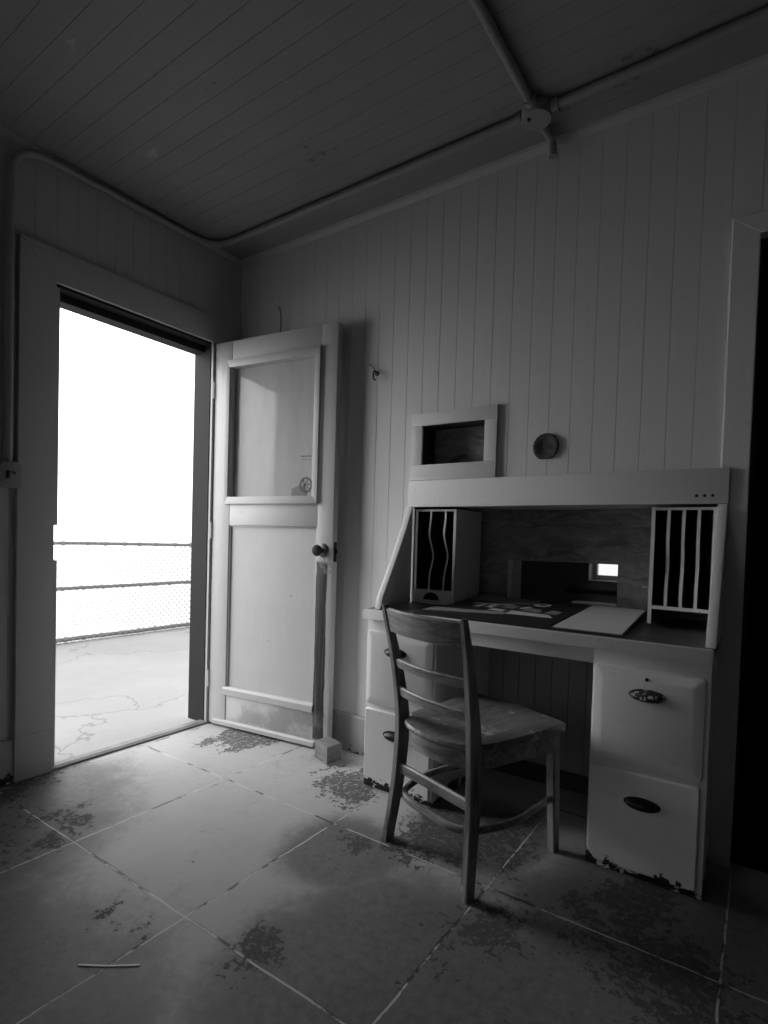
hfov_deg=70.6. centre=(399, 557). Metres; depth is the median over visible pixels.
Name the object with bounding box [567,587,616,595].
trim
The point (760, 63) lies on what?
trim
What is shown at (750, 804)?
doorway
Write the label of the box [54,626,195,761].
ground
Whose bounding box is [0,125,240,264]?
trim
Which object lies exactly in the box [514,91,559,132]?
junction box
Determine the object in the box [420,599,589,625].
printed poster
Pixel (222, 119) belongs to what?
ceiling
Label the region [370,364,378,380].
wall hook
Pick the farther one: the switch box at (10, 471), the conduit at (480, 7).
the switch box at (10, 471)
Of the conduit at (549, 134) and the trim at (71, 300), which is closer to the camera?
the conduit at (549, 134)
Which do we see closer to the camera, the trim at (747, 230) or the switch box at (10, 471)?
the trim at (747, 230)
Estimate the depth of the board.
1.93 m
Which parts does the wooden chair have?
leg, rail, leg, seat rail, seat, leg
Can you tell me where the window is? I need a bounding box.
[587,563,617,584]
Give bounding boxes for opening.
[520,560,616,603]
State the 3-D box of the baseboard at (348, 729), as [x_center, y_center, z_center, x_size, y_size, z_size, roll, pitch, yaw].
[-0.493,0.837,2.795,1.140,0.181,0.020,3,2,34]
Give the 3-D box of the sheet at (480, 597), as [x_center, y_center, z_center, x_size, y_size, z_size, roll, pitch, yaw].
[0.461,0.186,2.354,0.296,0.012,0.118,3,2,34]
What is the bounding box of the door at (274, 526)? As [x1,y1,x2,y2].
[207,322,342,746]
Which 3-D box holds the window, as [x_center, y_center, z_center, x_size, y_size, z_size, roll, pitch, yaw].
[1.146,0.090,2.973,0.198,0.108,0.133,3,2,34]
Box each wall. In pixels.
[0,134,241,740]
[241,68,767,861]
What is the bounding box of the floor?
[0,722,767,1023]
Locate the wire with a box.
[278,306,281,331]
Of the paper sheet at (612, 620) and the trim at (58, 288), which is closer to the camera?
the paper sheet at (612, 620)
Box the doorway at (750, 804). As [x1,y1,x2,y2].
[731,238,767,873]
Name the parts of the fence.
rail, rail, rail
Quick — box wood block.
[315,736,341,764]
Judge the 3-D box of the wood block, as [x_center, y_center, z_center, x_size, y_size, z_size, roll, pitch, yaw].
[-0.336,0.900,2.528,0.085,0.080,0.119,0,2,-40]
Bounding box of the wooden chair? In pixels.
[382,604,565,904]
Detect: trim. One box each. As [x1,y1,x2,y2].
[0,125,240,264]
[12,233,242,782]
[51,287,59,765]
[52,719,205,770]
[57,284,211,719]
[240,53,767,267]
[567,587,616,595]
[708,210,767,867]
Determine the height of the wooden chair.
0.812 m
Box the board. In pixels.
[414,595,647,637]
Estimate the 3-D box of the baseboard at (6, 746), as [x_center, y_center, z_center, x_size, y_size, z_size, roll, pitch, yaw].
[-2.261,0.832,1.160,0.020,0.177,2.495,3,2,34]
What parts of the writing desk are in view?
handle, panel, handle, drawer, drawer, drawer, knee skirting, knee panel, panel, hatch sill, handle, drawer, handle, drawer, panel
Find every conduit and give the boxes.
[3,117,515,460]
[469,0,532,102]
[543,126,556,158]
[557,6,767,108]
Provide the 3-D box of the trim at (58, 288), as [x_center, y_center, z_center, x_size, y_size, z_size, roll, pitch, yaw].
[-1.517,-0.119,2.332,0.134,2.051,0.021,3,2,34]
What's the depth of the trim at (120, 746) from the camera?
2.58 m
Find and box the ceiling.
[0,0,767,259]
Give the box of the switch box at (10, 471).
[0,460,20,488]
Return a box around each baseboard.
[0,738,13,786]
[332,709,364,755]
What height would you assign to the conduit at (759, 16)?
0.034 m
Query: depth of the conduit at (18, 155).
2.12 m
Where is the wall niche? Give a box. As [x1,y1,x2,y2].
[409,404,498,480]
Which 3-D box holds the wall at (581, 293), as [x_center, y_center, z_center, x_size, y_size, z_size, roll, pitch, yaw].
[0.554,-0.301,2.115,3.860,2.560,0.030,3,2,34]
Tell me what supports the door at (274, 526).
in the wall at (54, 208)
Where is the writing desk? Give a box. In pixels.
[362,467,729,899]
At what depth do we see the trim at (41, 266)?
2.23 m
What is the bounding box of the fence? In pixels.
[53,540,190,643]
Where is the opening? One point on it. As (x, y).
(540, 580)
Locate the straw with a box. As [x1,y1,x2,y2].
[78,964,139,966]
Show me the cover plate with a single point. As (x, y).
(546, 445)
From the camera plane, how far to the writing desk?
2.00 m
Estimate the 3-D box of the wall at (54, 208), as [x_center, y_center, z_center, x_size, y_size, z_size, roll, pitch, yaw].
[-1.979,-0.365,1.626,0.130,2.560,3.600,3,2,34]
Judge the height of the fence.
0.972 m
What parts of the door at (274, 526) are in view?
panel, pane, knob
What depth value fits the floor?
1.50 m
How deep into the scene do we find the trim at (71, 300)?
2.94 m
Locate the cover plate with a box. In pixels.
[533,433,558,458]
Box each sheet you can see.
[470,595,543,604]
[552,605,645,634]
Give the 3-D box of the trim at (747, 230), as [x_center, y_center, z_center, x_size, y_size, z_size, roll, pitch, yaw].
[1.460,-0.018,1.479,1.026,2.086,0.022,3,2,34]

